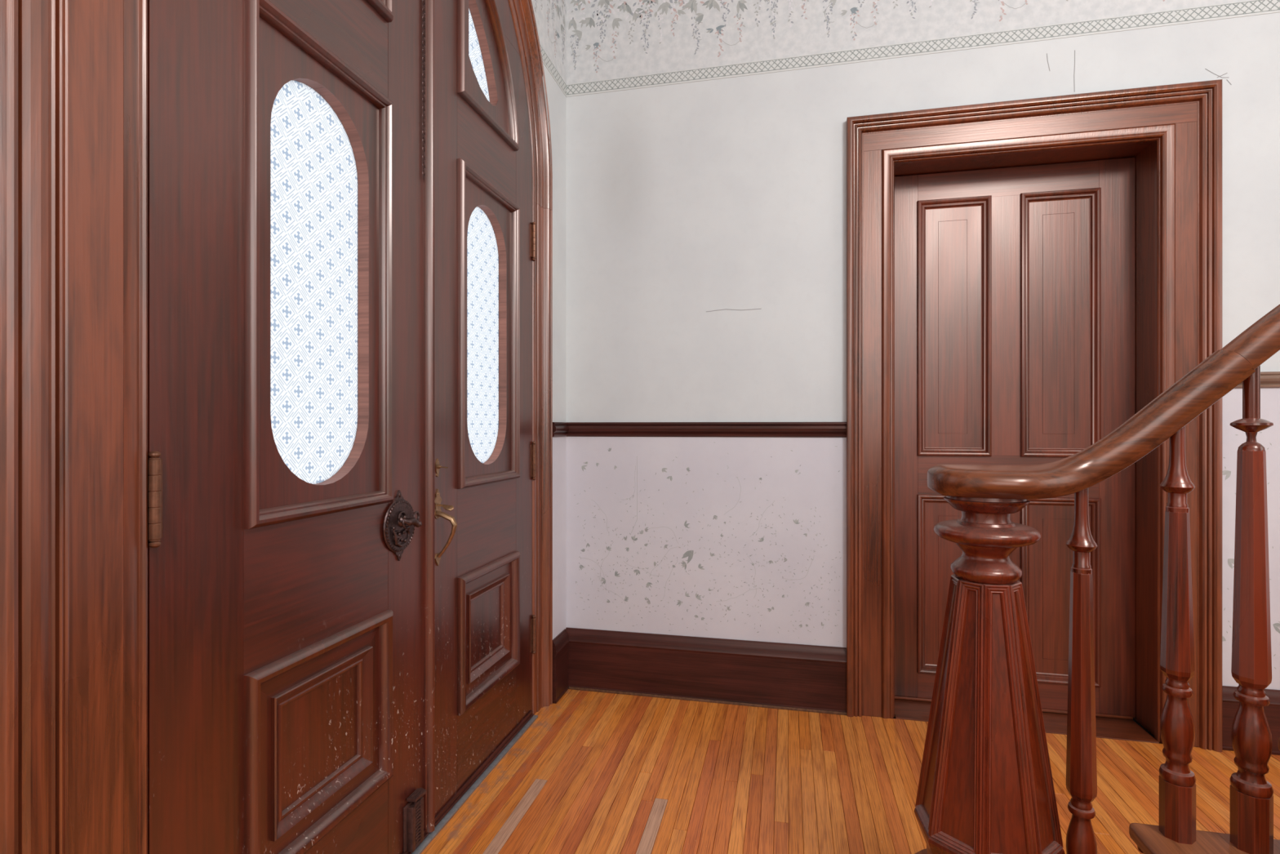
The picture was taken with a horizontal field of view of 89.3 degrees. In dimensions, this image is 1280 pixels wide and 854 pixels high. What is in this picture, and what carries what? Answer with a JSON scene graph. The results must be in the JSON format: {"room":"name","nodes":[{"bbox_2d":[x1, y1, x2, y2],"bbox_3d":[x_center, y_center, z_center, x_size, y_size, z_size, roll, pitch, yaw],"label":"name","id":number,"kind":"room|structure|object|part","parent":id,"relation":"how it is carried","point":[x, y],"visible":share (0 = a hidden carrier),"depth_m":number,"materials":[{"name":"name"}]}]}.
{"room":"entrance hall","nodes":[
{"label":"entrance hall","id":0,"kind":"room"},
{"bbox_2d":[531,0,566,639],"bbox_3d":[-0.948,-0.550,0.400,0.202,3.300,5.160,0,0,13],"label":"wall","id":1,"kind":"structure","parent":0,"point":[550,15],"depth_m":2.65,"materials":[{"name":"white paint"}]},
{"bbox_2d":[0,0,552,853],"bbox_3d":[-0.623,-0.406,1.679,0.141,3.012,1.924,0,0,13],"label":"door frame","id":2,"kind":"structure","parent":1,"relation":"attached to","point":[73,73],"depth_m":0.88,"materials":[{"name":"brown wood"}]},
{"bbox_2d":[147,0,434,853],"bbox_3d":[-0.657,-0.309,1.367,0.093,2.796,0.796,0,0,13],"label":"door","id":3,"kind":"structure","parent":1,"relation":"in","point":[291,143],"depth_m":1.28,"materials":[{"name":"brown wood"}]},
{"bbox_3d":[-0.693,-0.297,1.372,0.001,0.844,0.301,0,0,13],"label":"oval glass pane","id":4,"kind":"part","parent":3,"relation":"part of","materials":[{"name":"white glass"}]},
{"bbox_3d":[-0.681,0.312,1.369,0.045,0.280,0.428,0,0,13],"label":"rail","id":5,"kind":"part","parent":3,"relation":"part of","materials":[{"name":"brown wood"}]},
{"bbox_3d":[-0.653,0.645,1.363,0.027,0.404,0.429,0,0,13],"label":"panel moulding","id":6,"kind":"part","parent":3,"relation":"part of","materials":[{"name":"brown wood"}]},
{"bbox_3d":[-0.653,-0.303,1.363,0.026,0.970,0.429,0,0,13],"label":"panel moulding","id":7,"kind":"part","parent":3,"relation":"part of","materials":[{"name":"brown wood"}]},
{"bbox_3d":[-0.680,-0.303,1.369,0.034,0.946,0.405,0,0,13],"label":"oval glazed panel","id":8,"kind":"part","parent":3,"relation":"part of","materials":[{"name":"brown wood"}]},
{"bbox_3d":[-0.683,0.645,1.370,0.022,0.214,0.239,0,0,13],"label":"panel","id":9,"kind":"part","parent":3,"relation":"part of","materials":[{"name":"brown wood"}]},
{"bbox_3d":[-0.664,0.645,1.365,0.022,0.270,0.295,0,0,13],"label":"moulding","id":10,"kind":"part","parent":3,"relation":"part of","materials":[{"name":"brown wood"}]},
{"bbox_3d":[-0.681,-0.885,1.369,0.045,0.210,0.428,0,0,13],"label":"rail","id":11,"kind":"part","parent":3,"relation":"part of","materials":[{"name":"brown wood"}]},
{"bbox_3d":[-0.681,0.961,1.369,0.045,0.246,0.428,0,0,13],"label":"rail","id":12,"kind":"part","parent":3,"relation":"part of","materials":[{"name":"brown wood"}]},
{"bbox_3d":[-0.655,-1.256,1.355,0.026,0.548,0.446,0,0,13],"label":"panel moulding","id":13,"kind":"part","parent":3,"relation":"part of","materials":[{"name":"brown wood"}]},
{"bbox_3d":[-0.598,0.245,1.613,0.009,0.176,0.132,0,0,13],"label":"knob plate","id":14,"kind":"part","parent":3,"relation":"part of","materials":[{"name":"brown metal"}]},
{"bbox_3d":[-0.574,0.232,1.612,0.041,0.042,0.070,0,0,13],"label":"turn knob","id":15,"kind":"part","parent":3,"relation":"part of","materials":[{"name":"brown metal"}]},
{"bbox_3d":[-0.573,-1.164,1.717,0.007,1.021,0.005,0,0,-32],"label":"pull chain","id":16,"kind":"part","parent":3,"relation":"part of","materials":[{"name":"brown metal"}]},
{"bbox_2d":[434,0,536,826],"bbox_3d":[-0.482,-0.309,2.113,0.104,2.795,0.734,0,0,13],"label":"door","id":17,"kind":"structure","parent":1,"relation":"in","point":[485,231],"depth_m":2.07,"materials":[{"name":"brown wood"}]},
{"bbox_3d":[-0.560,0.113,1.794,0.002,0.051,0.017,0,0,13],"label":"latch plate","id":18,"kind":"part","parent":17,"relation":"part of","materials":[{"name":"gold metal"}]},
{"bbox_3d":[-0.560,0.212,1.794,0.003,0.083,0.042,0,0,13],"label":"pull plate","id":19,"kind":"part","parent":17,"relation":"part of","materials":[{"name":"gold metal"}]},
{"bbox_3d":[-0.530,-1.215,2.089,0.001,0.308,0.208,0,0,13],"label":"arched glass pane","id":20,"kind":"part","parent":17,"relation":"part of","materials":[{"name":"white glass"}]},
{"bbox_3d":[-0.524,-0.297,2.118,0.001,0.844,0.290,0,0,13],"label":"oval glass pane","id":21,"kind":"part","parent":17,"relation":"part of","materials":[{"name":"white glass"}]},
{"bbox_3d":[-0.513,0.645,2.115,0.022,0.214,0.234,0,0,13],"label":"panel","id":22,"kind":"part","parent":17,"relation":"part of","materials":[{"name":"brown wood"}]},
{"bbox_3d":[-0.512,-0.885,2.115,0.045,0.210,0.423,0,0,13],"label":"rail","id":23,"kind":"part","parent":17,"relation":"part of","materials":[{"name":"brown wood"}]},
{"bbox_3d":[-0.512,0.312,2.115,0.045,0.280,0.423,0,0,13],"label":"rail","id":24,"kind":"part","parent":17,"relation":"part of","materials":[{"name":"brown wood"}]},
{"bbox_3d":[-0.512,0.961,2.115,0.045,0.246,0.423,0,0,13],"label":"rail","id":25,"kind":"part","parent":17,"relation":"part of","materials":[{"name":"brown wood"}]},
{"bbox_3d":[-0.512,-1.249,2.110,0.034,0.510,0.390,0,0,13],"label":"arched glazed panel","id":26,"kind":"part","parent":17,"relation":"part of","materials":[{"name":"brown wood"}]},
{"bbox_3d":[-0.485,-1.252,2.104,0.026,0.539,0.415,0,0,13],"label":"panel moulding","id":27,"kind":"part","parent":17,"relation":"part of","materials":[{"name":"brown wood"}]},
{"bbox_3d":[-0.511,-0.303,2.115,0.034,0.946,0.400,0,0,13],"label":"oval glazed panel","id":28,"kind":"part","parent":17,"relation":"part of","materials":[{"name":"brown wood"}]},
{"bbox_3d":[-0.483,0.645,2.108,0.027,0.404,0.424,0,0,13],"label":"panel moulding","id":29,"kind":"part","parent":17,"relation":"part of","materials":[{"name":"brown wood"}]},
{"bbox_3d":[-0.484,-0.303,2.108,0.026,0.970,0.424,0,0,13],"label":"panel moulding","id":30,"kind":"part","parent":17,"relation":"part of","materials":[{"name":"brown wood"}]},
{"bbox_3d":[-0.494,0.645,2.111,0.022,0.270,0.290,0,0,13],"label":"moulding","id":31,"kind":"part","parent":17,"relation":"part of","materials":[{"name":"brown wood"}]},
{"bbox_3d":[-0.507,-1.515,2.133,0.045,0.339,0.461,0,0,13],"label":"arch rail","id":32,"kind":"part","parent":17,"relation":"part of","materials":[{"name":"brown wood"}]},
{"bbox_2d":[552,628,568,703],"bbox_3d":[-0.324,0.974,2.651,0.021,0.250,0.152,0,0,13],"label":"baseboard","id":33,"kind":"structure","parent":1,"relation":"attached to","point":[560,642],"depth_m":2.63,"materials":[{"name":"brown wood"}]},
{"bbox_2d":[552,422,568,436],"bbox_3d":[-0.325,0.010,2.652,0.019,0.060,0.153,0,0,13],"label":"chair rail","id":34,"kind":"object","parent":1,"relation":"attached to","point":[559,428],"visible":1,"depth_m":2.64,"materials":[{"name":"brown wood"}]},
{"bbox_2d":[420,688,1279,853],"bbox_3d":[1.520,1.160,-0.161,5.264,0.120,5.460,0,0,13],"label":"floor","id":35,"kind":"structure","parent":0,"point":[595,772],"depth_m":1.98,"materials":[{"name":"orange wood"}]},
{"bbox_2d":[411,715,537,853],"bbox_3d":[-0.641,1.096,1.738,0.179,0.007,1.515,0,0,13],"label":"threshold","id":36,"kind":"object","parent":35,"relation":"on","point":[445,820],"visible":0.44,"depth_m":1.95,"materials":[{"name":"grey metal"}]},
{"bbox_2d":[894,695,1159,743],"bbox_3d":[1.407,1.097,2.443,0.862,0.022,0.192,0,0,13],"label":"threshold","id":37,"kind":"object","parent":35,"relation":"on","point":[1113,726],"visible":0.48,"depth_m":2.42,"materials":[{"name":"brown wood"}]},
{"bbox_2d":[914,737,1279,853],"bbox_3d":[0.990,0.732,0.787,1.142,0.734,1.133,0,0,13],"label":"stair steps","id":38,"kind":"structure","parent":35,"relation":"on","point":[1148,839],"depth_m":1.16,"materials":[{"name":"brown wood"}]},
{"bbox_2d":[914,496,1065,853],"bbox_3d":[0.677,0.527,1.270,0.248,0.790,0.248,0,0,13],"label":"newel post","id":39,"kind":"object","parent":38,"relation":"on","point":[986,785],"visible":0.95,"depth_m":1.21,"materials":[{"name":"brown wood"}]},
{"bbox_3d":[0.594,0.540,1.279,0.078,0.487,0.096,0,0,13],"label":"shaft panel frame","id":40,"kind":"part","parent":39,"relation":"part of","materials":[{"name":"brown wood"}]},
{"bbox_3d":[0.611,0.540,1.220,0.073,0.487,0.096,0,0,-37],"label":"shaft panel frame","id":41,"kind":"part","parent":39,"relation":"part of","materials":[{"name":"brown wood"}]},
{"bbox_3d":[0.667,0.540,1.186,0.096,0.487,0.078,0,0,13],"label":"shaft panel frame","id":42,"kind":"part","parent":39,"relation":"part of","materials":[{"name":"brown wood"}]},
{"bbox_3d":[0.727,0.540,1.203,0.096,0.487,0.073,0,0,-37],"label":"shaft panel frame","id":43,"kind":"part","parent":39,"relation":"part of","materials":[{"name":"brown wood"}]},
{"bbox_3d":[0.760,0.540,1.260,0.078,0.487,0.096,0,0,13],"label":"shaft panel frame","id":44,"kind":"part","parent":39,"relation":"part of","materials":[{"name":"brown wood"}]},
{"bbox_2d":[927,304,1279,499],"bbox_3d":[1.078,-0.224,1.178,1.030,0.716,0.209,0,0,13],"label":"handrail","id":45,"kind":"object","parent":39,"relation":"on","point":[1226,368],"visible":1,"depth_m":1.17,"materials":[{"name":"brown wood"}]},
{"bbox_3d":[1.302,-0.340,1.077,0.553,0.484,0.069,0,0,17],"label":"straight rail","id":46,"kind":"part","parent":45,"relation":"part of","materials":[{"name":"brown wood"}]},
{"bbox_2d":[1065,488,1097,853],"bbox_3d":[0.832,0.507,1.222,0.052,0.830,0.052,0,0,-32],"label":"baluster","id":47,"kind":"object","parent":38,"relation":"on","point":[1081,753],"visible":0.95,"depth_m":1.21,"materials":[{"name":"brown wood"}]},
{"bbox_2d":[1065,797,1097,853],"bbox_3d":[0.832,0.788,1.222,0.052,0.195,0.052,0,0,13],"label":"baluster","id":48,"kind":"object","parent":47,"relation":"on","point":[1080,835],"depth_m":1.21,"materials":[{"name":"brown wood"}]},
{"bbox_2d":[1159,426,1195,844],"bbox_3d":[0.977,0.359,1.179,0.052,0.768,0.052,0,0,-32],"label":"baluster","id":49,"kind":"object","parent":38,"relation":"on","point":[1177,782],"visible":0.98,"depth_m":1.17,"materials":[{"name":"brown wood"}]},
{"bbox_2d":[1229,365,1273,853],"bbox_3d":[1.081,0.309,1.145,0.057,0.868,0.057,0,0,13],"label":"baluster","id":50,"kind":"object","parent":38,"relation":"on","point":[1251,796],"visible":0.98,"depth_m":1.13,"materials":[{"name":"brown wood"}]},
{"bbox_2d":[566,0,1279,689],"bbox_3d":[2.247,-0.550,2.319,5.182,3.300,0.302,0,0,13],"label":"wall","id":51,"kind":"structure","parent":0,"point":[706,140],"depth_m":2.57,"materials":[{"name":"white paint"}]},
{"bbox_2d":[565,626,846,715],"bbox_3d":[0.239,0.975,2.609,1.138,0.251,0.026,0,0,13],"label":"baseboard","id":52,"kind":"structure","parent":51,"relation":"attached to","point":[747,673],"depth_m":2.60,"materials":[{"name":"brown wood"}]},
{"bbox_2d":[565,422,846,437],"bbox_3d":[0.240,0.010,2.612,1.138,0.060,0.019,0,0,13],"label":"chair rail","id":53,"kind":"object","parent":51,"relation":"attached to","point":[790,429],"visible":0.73,"depth_m":2.60,"materials":[{"name":"brown wood"}]},
{"bbox_2d":[894,157,1134,717],"bbox_3d":[1.429,0.040,2.545,0.888,2.103,0.054,0,0,13],"label":"door","id":54,"kind":"structure","parent":51,"relation":"in","point":[1015,286],"depth_m":2.52,"materials":[{"name":"brown wood"}]},
{"bbox_3d":[1.245,0.627,2.572,0.271,0.715,0.024,0,0,13],"label":"panel moulding","id":55,"kind":"part","parent":54,"relation":"part of","materials":[{"name":"brown wood"}]},
{"bbox_3d":[1.250,0.627,2.594,0.231,0.675,0.030,0,0,13],"label":"panel","id":56,"kind":"part","parent":54,"relation":"part of","materials":[{"name":"brown wood"}]},
{"bbox_3d":[1.250,-0.396,2.594,0.231,0.981,0.030,0,0,13],"label":"panel","id":57,"kind":"part","parent":54,"relation":"part of","materials":[{"name":"brown wood"}]},
{"bbox_3d":[1.245,-0.396,2.572,0.271,1.021,0.024,0,0,13],"label":"panel moulding","id":58,"kind":"part","parent":54,"relation":"part of","materials":[{"name":"brown wood"}]},
{"bbox_3d":[1.434,1.036,2.551,0.642,0.109,0.040,0,0,13],"label":"rail","id":59,"kind":"part","parent":54,"relation":"part of","materials":[{"name":"brown wood"}]},
{"bbox_3d":[1.434,0.193,2.551,0.642,0.161,0.040,0,0,13],"label":"rail","id":60,"kind":"part","parent":54,"relation":"part of","materials":[{"name":"brown wood"}]},
{"bbox_3d":[1.434,-0.958,2.551,0.642,0.109,0.040,0,0,13],"label":"rail","id":61,"kind":"part","parent":54,"relation":"part of","materials":[{"name":"brown wood"}]},
{"bbox_3d":[1.617,0.627,2.510,0.234,0.675,0.030,0,0,13],"label":"panel","id":62,"kind":"part","parent":54,"relation":"part of","materials":[{"name":"brown wood"}]},
{"bbox_3d":[1.617,-0.396,2.510,0.234,0.981,0.030,0,0,13],"label":"panel","id":63,"kind":"part","parent":54,"relation":"part of","materials":[{"name":"brown wood"}]},
{"bbox_3d":[1.612,0.627,2.488,0.274,0.715,0.024,0,0,13],"label":"panel moulding","id":64,"kind":"part","parent":54,"relation":"part of","materials":[{"name":"brown wood"}]},
{"bbox_3d":[1.612,-0.396,2.488,0.274,1.021,0.024,0,0,13],"label":"panel moulding","id":65,"kind":"part","parent":54,"relation":"part of","materials":[{"name":"brown wood"}]},
{"bbox_2d":[846,79,1222,751],"bbox_3d":[1.405,-0.039,2.436,1.216,2.278,0.227,0,0,13],"label":"door frame","id":66,"kind":"structure","parent":51,"relation":"attached to","point":[1172,133],"depth_m":2.36,"materials":[{"name":"brown wood"}]},
{"bbox_2d":[1222,685,1279,755],"bbox_3d":[3.226,0.993,1.933,2.564,0.212,0.021,0,0,13],"label":"baseboard","id":67,"kind":"structure","parent":51,"relation":"attached to","point":[1230,704],"depth_m":2.20,"materials":[{"name":"brown wood"}]},
{"bbox_2d":[1234,371,1279,388],"bbox_3d":[3.227,-0.160,1.934,2.564,0.055,0.019,0,0,13],"label":"chair rail","id":68,"kind":"object","parent":51,"relation":"attached to","point":[1268,379],"depth_m":2.18,"materials":[{"name":"brown wood"}]}
]}

